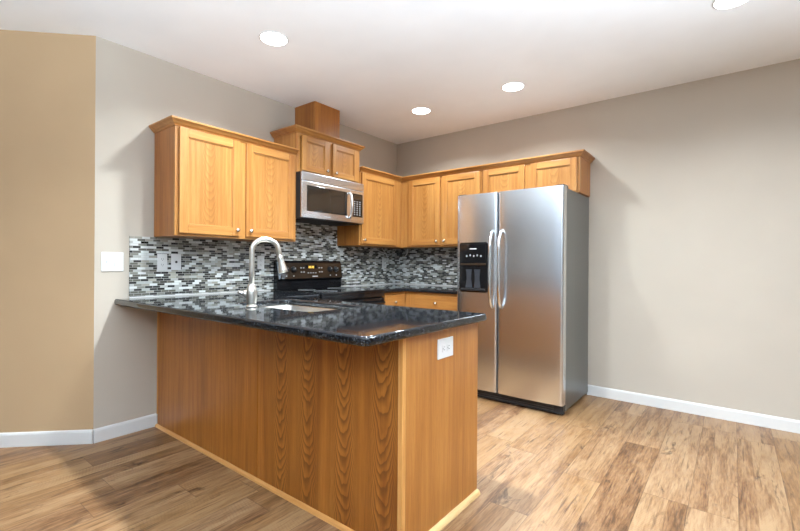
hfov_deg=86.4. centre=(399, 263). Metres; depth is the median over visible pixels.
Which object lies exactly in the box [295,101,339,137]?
chase
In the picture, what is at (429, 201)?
upper cabinet
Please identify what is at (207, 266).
backsplash
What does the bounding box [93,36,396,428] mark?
wall
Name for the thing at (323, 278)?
range
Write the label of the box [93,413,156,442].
baseboard
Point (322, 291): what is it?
cooktop
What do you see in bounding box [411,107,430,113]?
recessed light
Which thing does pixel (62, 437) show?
baseboard
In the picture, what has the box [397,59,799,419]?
wall
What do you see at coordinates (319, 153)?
upper cabinet
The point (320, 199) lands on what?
microwave
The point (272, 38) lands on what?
recessed light
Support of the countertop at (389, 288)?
on the base cabinet at (397, 298)
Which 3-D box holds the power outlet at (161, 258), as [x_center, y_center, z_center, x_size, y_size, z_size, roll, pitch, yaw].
[-1.697,-0.010,3.040,0.008,0.115,0.067,0,0,38]
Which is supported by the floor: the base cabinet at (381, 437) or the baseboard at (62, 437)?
the base cabinet at (381, 437)
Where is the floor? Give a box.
[0,394,799,530]
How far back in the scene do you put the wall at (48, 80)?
2.69 m
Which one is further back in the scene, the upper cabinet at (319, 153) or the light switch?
the upper cabinet at (319, 153)
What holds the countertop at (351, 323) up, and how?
on the base cabinet at (381, 437)
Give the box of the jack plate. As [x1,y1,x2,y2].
[171,254,180,269]
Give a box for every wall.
[0,30,95,432]
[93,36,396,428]
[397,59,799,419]
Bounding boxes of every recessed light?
[259,31,288,45]
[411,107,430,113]
[501,82,524,91]
[712,0,748,9]
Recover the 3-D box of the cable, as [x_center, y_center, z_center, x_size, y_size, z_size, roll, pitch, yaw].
[-0.156,-0.095,4.975,0.039,0.169,0.377,0,0,38]
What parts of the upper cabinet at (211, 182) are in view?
door, panel, bead moulding, crown moulding, door, panel, bead moulding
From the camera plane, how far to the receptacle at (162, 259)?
3.04 m
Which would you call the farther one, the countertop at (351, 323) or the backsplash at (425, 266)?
the backsplash at (425, 266)
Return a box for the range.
[273,260,385,304]
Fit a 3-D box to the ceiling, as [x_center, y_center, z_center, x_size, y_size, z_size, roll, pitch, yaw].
[-1.035,-1.501,1.702,7.900,0.100,6.900,0,0,38]
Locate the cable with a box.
[376,248,395,261]
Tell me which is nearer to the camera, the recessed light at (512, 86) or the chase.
the recessed light at (512, 86)
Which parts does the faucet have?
handle, spout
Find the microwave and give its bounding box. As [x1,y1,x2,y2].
[296,171,363,225]
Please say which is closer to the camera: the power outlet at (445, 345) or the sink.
the power outlet at (445, 345)
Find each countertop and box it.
[114,291,485,346]
[348,284,456,294]
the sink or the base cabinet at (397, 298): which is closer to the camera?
the sink
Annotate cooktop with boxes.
[274,287,384,296]
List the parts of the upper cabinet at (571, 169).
door, panel, bead moulding, frame, crown moulding, panel, bead moulding, door, panel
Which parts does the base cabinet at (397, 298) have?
drawer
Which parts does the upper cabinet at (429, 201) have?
bead moulding, door, panel, crown moulding, bead moulding, door, panel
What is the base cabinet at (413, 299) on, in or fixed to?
on the floor
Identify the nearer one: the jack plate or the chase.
the jack plate
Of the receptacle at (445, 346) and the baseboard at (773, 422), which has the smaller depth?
the receptacle at (445, 346)
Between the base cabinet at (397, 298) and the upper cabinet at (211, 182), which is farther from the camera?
the base cabinet at (397, 298)
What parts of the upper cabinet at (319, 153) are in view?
door, panel, bead moulding, crown moulding, frame, door, panel, bead moulding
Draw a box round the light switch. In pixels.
[101,252,123,270]
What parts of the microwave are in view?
door, handle, keypad panel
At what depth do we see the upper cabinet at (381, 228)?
4.40 m
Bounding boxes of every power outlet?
[157,254,166,269]
[257,256,263,268]
[382,258,385,267]
[437,336,452,359]
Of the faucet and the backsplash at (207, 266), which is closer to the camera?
the faucet
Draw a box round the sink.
[261,304,335,311]
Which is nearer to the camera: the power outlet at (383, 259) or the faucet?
the faucet
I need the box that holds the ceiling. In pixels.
[0,0,799,143]
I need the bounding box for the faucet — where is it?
[237,237,287,307]
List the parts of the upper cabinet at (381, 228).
door, frame, panel, bead moulding, crown moulding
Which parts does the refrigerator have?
freezer door, handle, handle, fridge door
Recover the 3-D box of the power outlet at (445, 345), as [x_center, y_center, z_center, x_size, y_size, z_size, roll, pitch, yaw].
[0.204,0.378,1.909,0.008,0.088,0.128,0,0,38]
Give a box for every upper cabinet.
[149,115,298,242]
[270,124,364,182]
[337,166,413,248]
[401,165,482,247]
[481,149,594,196]
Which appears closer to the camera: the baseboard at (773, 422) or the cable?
the baseboard at (773, 422)
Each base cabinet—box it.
[155,312,479,530]
[383,292,405,306]
[406,292,456,310]
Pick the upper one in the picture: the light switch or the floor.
the light switch
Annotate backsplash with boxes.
[129,222,395,297]
[396,248,456,285]
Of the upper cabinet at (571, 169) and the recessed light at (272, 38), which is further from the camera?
the upper cabinet at (571, 169)
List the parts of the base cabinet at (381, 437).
panel, shoe moulding, panel, corner trim, panel, shoe moulding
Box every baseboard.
[0,429,92,447]
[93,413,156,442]
[587,385,799,433]
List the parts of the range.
knob, control panel, rail, oven door, handle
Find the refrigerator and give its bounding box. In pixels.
[457,184,588,414]
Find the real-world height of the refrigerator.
1.777 m
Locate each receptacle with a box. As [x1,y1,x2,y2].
[160,257,164,266]
[442,343,449,352]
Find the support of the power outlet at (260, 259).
attached to the backsplash at (207, 266)
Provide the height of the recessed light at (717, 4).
0.005 m

